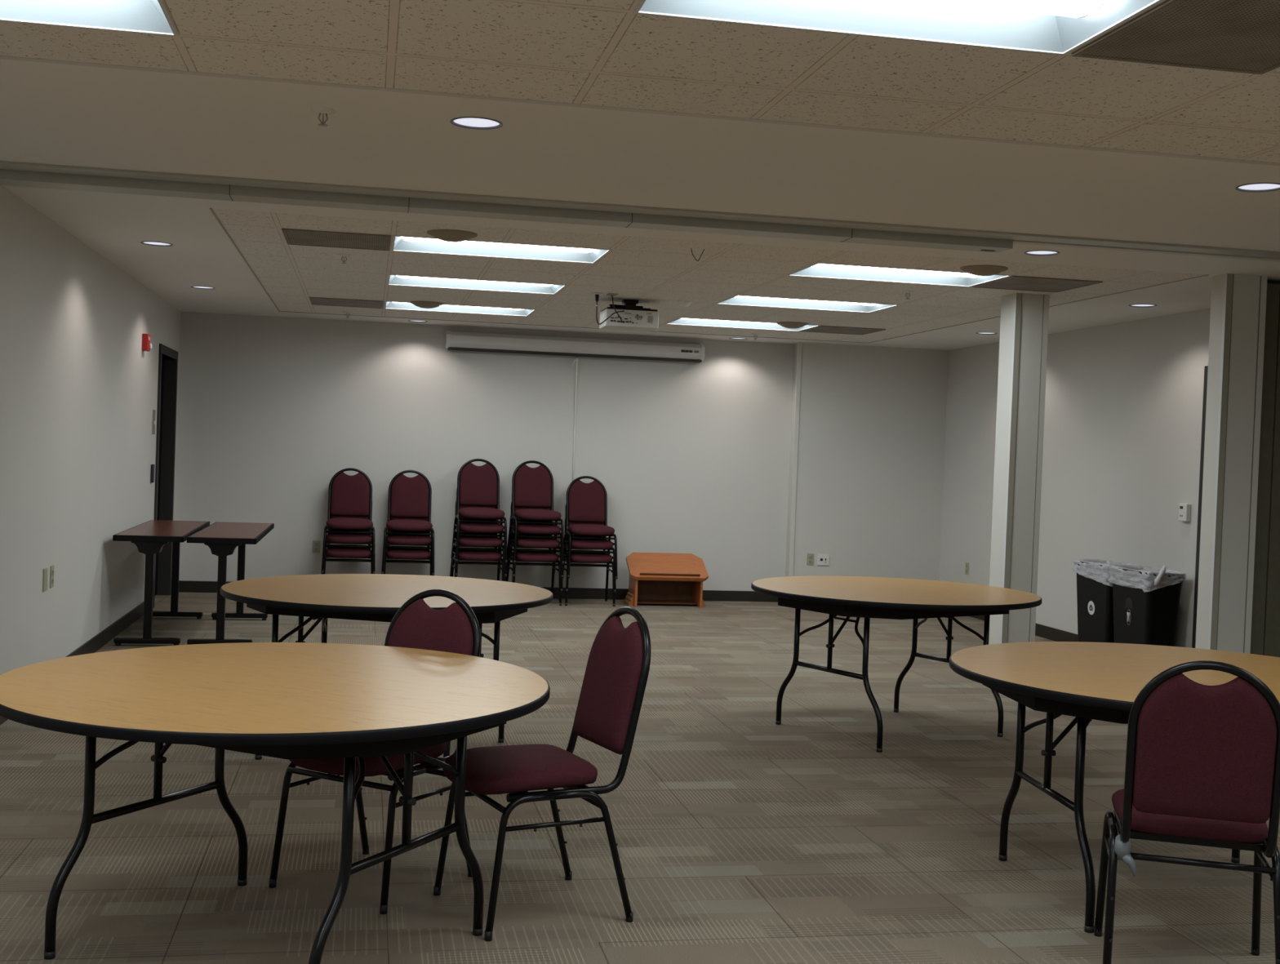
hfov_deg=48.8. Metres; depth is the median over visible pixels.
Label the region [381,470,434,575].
banquet chair
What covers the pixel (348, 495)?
banquet chair
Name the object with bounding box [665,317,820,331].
ceiling light
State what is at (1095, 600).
recycling bin
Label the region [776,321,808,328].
ceiling speaker
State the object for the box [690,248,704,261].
wire
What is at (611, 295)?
cable
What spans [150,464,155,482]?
card reader
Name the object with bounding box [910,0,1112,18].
light panel
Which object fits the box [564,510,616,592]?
banquet chair
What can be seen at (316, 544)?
wall outlet
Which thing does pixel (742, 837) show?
floor
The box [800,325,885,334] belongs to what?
ceiling vent
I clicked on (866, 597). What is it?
round table
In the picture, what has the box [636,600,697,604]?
shelf
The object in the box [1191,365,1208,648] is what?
door
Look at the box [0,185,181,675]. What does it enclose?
wall
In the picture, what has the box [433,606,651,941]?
banquet chair
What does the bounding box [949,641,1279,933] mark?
round table
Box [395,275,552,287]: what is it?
light panel
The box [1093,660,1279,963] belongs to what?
banquet chair
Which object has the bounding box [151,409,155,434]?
switch plate
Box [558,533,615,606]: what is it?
banquet chair
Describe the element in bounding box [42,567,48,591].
blank plate
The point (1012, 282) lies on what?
ceiling vent
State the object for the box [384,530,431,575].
banquet chair
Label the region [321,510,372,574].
banquet chair
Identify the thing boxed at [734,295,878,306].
light panel
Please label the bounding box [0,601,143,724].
baseboard
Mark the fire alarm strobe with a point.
(146, 345)
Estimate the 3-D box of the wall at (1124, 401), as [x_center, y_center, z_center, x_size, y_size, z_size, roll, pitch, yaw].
[3.732,0.058,11.103,0.150,2.591,6.350,2,1,-11]
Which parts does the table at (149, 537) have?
leg, leg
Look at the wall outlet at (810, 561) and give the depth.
13.95 m
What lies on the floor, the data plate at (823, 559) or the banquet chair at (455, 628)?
the banquet chair at (455, 628)
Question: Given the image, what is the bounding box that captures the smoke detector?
[676,300,691,307]
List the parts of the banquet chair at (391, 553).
seat, frame, backrest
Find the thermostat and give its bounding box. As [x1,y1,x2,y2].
[1178,503,1191,521]
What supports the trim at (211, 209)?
attached to the ceiling
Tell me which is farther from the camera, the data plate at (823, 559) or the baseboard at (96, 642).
the data plate at (823, 559)
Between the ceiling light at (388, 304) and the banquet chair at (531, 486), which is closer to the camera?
the ceiling light at (388, 304)
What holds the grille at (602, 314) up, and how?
attached to the projector
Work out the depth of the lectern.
13.50 m
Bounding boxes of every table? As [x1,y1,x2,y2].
[0,642,550,963]
[112,520,209,645]
[186,521,274,644]
[220,573,553,777]
[751,575,1041,752]
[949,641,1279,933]
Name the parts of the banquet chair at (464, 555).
leg, backrest, seat, leg, leg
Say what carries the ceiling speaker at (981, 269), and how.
attached to the ceiling
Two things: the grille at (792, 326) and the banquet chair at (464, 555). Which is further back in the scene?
the banquet chair at (464, 555)
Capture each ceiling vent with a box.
[281,228,391,250]
[308,297,383,308]
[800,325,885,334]
[972,275,1102,293]
[1071,0,1279,74]
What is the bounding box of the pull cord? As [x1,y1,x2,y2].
[564,357,577,506]
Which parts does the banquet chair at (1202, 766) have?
leg, leg, seat, frame, backrest, leg, leg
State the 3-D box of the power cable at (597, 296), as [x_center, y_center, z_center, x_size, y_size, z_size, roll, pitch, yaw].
[-0.213,-1.254,10.387,0.046,0.210,0.370,3,2,39]
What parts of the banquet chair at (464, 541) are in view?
leg, backrest, frame, seat, leg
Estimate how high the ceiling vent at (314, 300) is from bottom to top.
0.007 m
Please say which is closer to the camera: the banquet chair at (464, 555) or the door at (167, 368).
the door at (167, 368)
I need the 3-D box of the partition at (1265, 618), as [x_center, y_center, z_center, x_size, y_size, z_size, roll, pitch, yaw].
[3.824,0.107,8.376,0.585,2.570,0.260,2,1,-11]
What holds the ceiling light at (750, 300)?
attached to the ceiling
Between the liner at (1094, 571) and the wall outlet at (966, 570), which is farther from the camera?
the wall outlet at (966, 570)
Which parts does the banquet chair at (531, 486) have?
leg, leg, backrest, frame, seat, leg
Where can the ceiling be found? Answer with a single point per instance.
(591, 52)
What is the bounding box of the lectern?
[623,552,708,608]
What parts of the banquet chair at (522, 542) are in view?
leg, leg, backrest, frame, seat, leg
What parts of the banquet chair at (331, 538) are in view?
leg, seat, frame, backrest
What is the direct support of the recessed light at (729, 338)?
in the ceiling
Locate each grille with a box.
[412,302,440,308]
[431,231,473,242]
[600,312,604,324]
[778,323,805,328]
[963,267,1004,275]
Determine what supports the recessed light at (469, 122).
in the ceiling
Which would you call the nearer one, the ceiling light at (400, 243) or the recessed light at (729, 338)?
the ceiling light at (400, 243)
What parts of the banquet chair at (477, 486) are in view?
leg, leg, backrest, frame, seat, leg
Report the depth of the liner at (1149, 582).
9.90 m
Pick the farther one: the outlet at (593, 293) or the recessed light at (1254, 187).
the outlet at (593, 293)
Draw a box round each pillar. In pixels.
[988,293,1049,644]
[1195,273,1267,653]
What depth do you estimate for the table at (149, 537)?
9.66 m
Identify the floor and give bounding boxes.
[0,591,1279,963]
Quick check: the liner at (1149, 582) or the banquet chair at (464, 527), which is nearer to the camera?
the liner at (1149, 582)
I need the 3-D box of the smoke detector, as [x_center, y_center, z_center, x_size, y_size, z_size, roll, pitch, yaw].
[0.332,-1.330,10.556,0.110,0.046,0.110,2,1,-11]
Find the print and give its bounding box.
[647,315,653,323]
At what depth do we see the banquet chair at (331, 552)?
12.73 m
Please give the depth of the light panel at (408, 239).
8.15 m
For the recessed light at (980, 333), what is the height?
0.073 m
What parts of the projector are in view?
plate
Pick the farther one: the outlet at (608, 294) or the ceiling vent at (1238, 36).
the outlet at (608, 294)
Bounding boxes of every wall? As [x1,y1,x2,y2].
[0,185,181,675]
[174,311,948,591]
[939,308,1210,648]
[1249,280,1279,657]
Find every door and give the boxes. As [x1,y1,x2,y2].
[152,343,177,608]
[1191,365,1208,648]
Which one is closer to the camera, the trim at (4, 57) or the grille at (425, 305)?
the trim at (4, 57)
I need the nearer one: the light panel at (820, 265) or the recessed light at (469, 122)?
the recessed light at (469, 122)
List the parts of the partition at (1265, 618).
panel, hanger rail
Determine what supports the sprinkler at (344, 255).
attached to the ceiling
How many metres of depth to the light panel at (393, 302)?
11.77 m
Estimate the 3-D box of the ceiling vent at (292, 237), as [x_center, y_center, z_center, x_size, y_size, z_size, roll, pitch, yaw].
[-1.714,-1.372,8.004,0.586,0.007,0.586,2,1,-11]
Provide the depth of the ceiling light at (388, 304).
12.01 m
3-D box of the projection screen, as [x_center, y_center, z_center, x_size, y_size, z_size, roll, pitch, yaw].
[-0.611,-1.299,13.646,2.510,0.206,0.142,2,1,-11]
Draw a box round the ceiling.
[0,0,1279,350]
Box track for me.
[0,160,1279,262]
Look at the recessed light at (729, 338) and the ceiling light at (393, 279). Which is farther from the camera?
the recessed light at (729, 338)
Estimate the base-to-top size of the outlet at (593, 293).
0.010 m
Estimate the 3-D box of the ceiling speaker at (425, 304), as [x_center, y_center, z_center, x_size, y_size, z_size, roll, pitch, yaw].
[-1.721,-1.423,11.379,0.270,0.046,0.270,2,1,-11]
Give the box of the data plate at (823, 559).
[817,553,829,565]
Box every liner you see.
[1072,559,1142,586]
[1107,564,1186,592]
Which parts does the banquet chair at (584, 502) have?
leg, leg, backrest, frame, seat, leg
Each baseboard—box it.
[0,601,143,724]
[178,580,777,602]
[969,615,1078,641]
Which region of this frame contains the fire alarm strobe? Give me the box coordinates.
[142,333,151,351]
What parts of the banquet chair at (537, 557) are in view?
leg, backrest, frame, seat, leg, leg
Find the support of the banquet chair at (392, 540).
on the banquet chair at (391, 553)
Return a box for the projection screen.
[445,330,704,362]
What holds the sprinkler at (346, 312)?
attached to the ceiling
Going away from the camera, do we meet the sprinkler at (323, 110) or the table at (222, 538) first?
the sprinkler at (323, 110)
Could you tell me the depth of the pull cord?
13.71 m
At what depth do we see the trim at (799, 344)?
13.89 m
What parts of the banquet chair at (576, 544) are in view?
leg, backrest, frame, seat, leg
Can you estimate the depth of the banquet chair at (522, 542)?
13.06 m
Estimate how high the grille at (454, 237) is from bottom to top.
0.035 m
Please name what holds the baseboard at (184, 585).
attached to the wall at (695, 459)
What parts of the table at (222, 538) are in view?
leg, leg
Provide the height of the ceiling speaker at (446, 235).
0.046 m
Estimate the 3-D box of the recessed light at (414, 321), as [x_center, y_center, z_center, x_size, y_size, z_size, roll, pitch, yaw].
[-2.061,-1.527,13.094,0.184,0.073,0.184,2,1,-11]
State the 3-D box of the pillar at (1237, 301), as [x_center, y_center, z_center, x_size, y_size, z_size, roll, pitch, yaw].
[3.419,0.106,8.188,0.257,2.591,0.156,2,1,-11]
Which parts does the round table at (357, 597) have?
leg, post, leg, under frame, leg, post, leg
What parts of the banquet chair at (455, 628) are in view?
leg, leg, seat, leg, backrest, frame, leg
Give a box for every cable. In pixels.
[595,294,626,324]
[611,295,622,320]
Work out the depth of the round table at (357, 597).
6.44 m
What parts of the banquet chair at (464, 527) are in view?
leg, leg, backrest, frame, seat, leg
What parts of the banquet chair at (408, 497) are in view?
leg, seat, frame, backrest, leg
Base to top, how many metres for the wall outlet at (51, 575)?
0.125 m
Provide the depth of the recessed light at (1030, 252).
7.57 m
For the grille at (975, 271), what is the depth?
8.14 m
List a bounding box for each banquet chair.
[268,589,480,914]
[320,467,375,573]
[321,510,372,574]
[324,528,372,573]
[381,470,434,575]
[383,515,431,573]
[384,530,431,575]
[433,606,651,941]
[449,501,505,581]
[450,458,507,563]
[450,488,506,577]
[450,532,502,581]
[505,502,563,591]
[505,515,561,605]
[506,460,564,564]
[506,505,563,577]
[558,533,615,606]
[564,475,617,579]
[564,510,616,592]
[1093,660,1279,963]
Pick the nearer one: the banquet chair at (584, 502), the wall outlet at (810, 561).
the banquet chair at (584, 502)
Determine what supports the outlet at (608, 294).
attached to the ceiling
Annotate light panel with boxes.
[392,302,523,311]
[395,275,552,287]
[401,236,594,253]
[680,318,777,324]
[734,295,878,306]
[810,263,981,278]
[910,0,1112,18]
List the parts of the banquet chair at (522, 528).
leg, leg, backrest, frame, seat, leg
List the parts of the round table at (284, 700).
leg, post, leg, leg, under frame, post, leg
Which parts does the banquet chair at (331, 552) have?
seat, frame, backrest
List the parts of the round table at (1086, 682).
leg, post, under frame, leg, leg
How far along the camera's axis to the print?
10.51 m
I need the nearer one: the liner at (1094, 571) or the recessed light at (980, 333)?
the liner at (1094, 571)
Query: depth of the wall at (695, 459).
13.75 m
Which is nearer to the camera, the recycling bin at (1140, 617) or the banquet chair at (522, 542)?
the recycling bin at (1140, 617)
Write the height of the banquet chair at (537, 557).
0.944 m
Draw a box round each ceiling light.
[0,0,178,36]
[384,301,535,316]
[386,274,566,294]
[391,235,611,263]
[632,0,1164,55]
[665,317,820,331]
[715,294,899,312]
[786,262,1012,286]
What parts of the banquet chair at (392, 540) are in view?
seat, frame, backrest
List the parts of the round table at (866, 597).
leg, post, leg, under frame, leg, post, leg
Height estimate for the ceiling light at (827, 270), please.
0.119 m
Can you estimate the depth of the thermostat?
9.94 m
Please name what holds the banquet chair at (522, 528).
on the banquet chair at (522, 542)
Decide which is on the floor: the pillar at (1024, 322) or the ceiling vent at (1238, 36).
the pillar at (1024, 322)
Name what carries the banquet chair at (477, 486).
on the banquet chair at (464, 527)
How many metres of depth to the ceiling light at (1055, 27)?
3.75 m
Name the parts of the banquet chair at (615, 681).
leg, seat, leg, leg, frame, leg, backrest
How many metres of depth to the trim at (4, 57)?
4.71 m
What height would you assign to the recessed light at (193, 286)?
0.073 m
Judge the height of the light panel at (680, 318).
0.081 m
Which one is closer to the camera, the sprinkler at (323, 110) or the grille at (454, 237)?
the sprinkler at (323, 110)
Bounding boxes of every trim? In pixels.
[0,55,1279,165]
[209,208,1208,342]
[788,342,802,576]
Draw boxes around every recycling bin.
[1076,560,1114,643]
[1112,567,1182,646]
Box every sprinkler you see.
[311,106,335,126]
[337,253,351,263]
[342,311,352,318]
[901,290,914,299]
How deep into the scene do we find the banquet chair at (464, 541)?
12.95 m
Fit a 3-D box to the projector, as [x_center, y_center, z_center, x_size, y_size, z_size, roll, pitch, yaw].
[-0.086,-1.261,10.639,0.402,0.218,0.325,2,1,-11]
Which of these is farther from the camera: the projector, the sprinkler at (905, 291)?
the projector
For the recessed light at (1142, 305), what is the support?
in the ceiling
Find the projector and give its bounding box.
[599,299,658,331]
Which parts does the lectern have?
moulding, panel, panel, under moulding, panel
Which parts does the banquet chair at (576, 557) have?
leg, backrest, frame, seat, leg, leg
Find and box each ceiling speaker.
[409,301,443,308]
[426,229,477,242]
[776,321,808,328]
[960,264,1008,275]
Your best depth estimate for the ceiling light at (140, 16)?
3.96 m
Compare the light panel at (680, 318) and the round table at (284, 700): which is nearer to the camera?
the round table at (284, 700)
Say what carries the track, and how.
attached to the ceiling
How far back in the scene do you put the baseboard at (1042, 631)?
11.83 m
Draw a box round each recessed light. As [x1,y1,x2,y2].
[140,241,173,246]
[191,285,215,289]
[408,320,427,322]
[450,116,502,129]
[728,337,747,339]
[975,332,997,334]
[1024,250,1059,255]
[1128,303,1156,307]
[1235,182,1279,191]
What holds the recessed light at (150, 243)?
in the ceiling
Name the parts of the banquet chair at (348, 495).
leg, seat, frame, backrest, leg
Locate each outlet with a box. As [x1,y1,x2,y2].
[49,564,53,588]
[311,540,319,552]
[591,292,603,295]
[606,293,617,296]
[806,553,813,564]
[964,562,968,574]

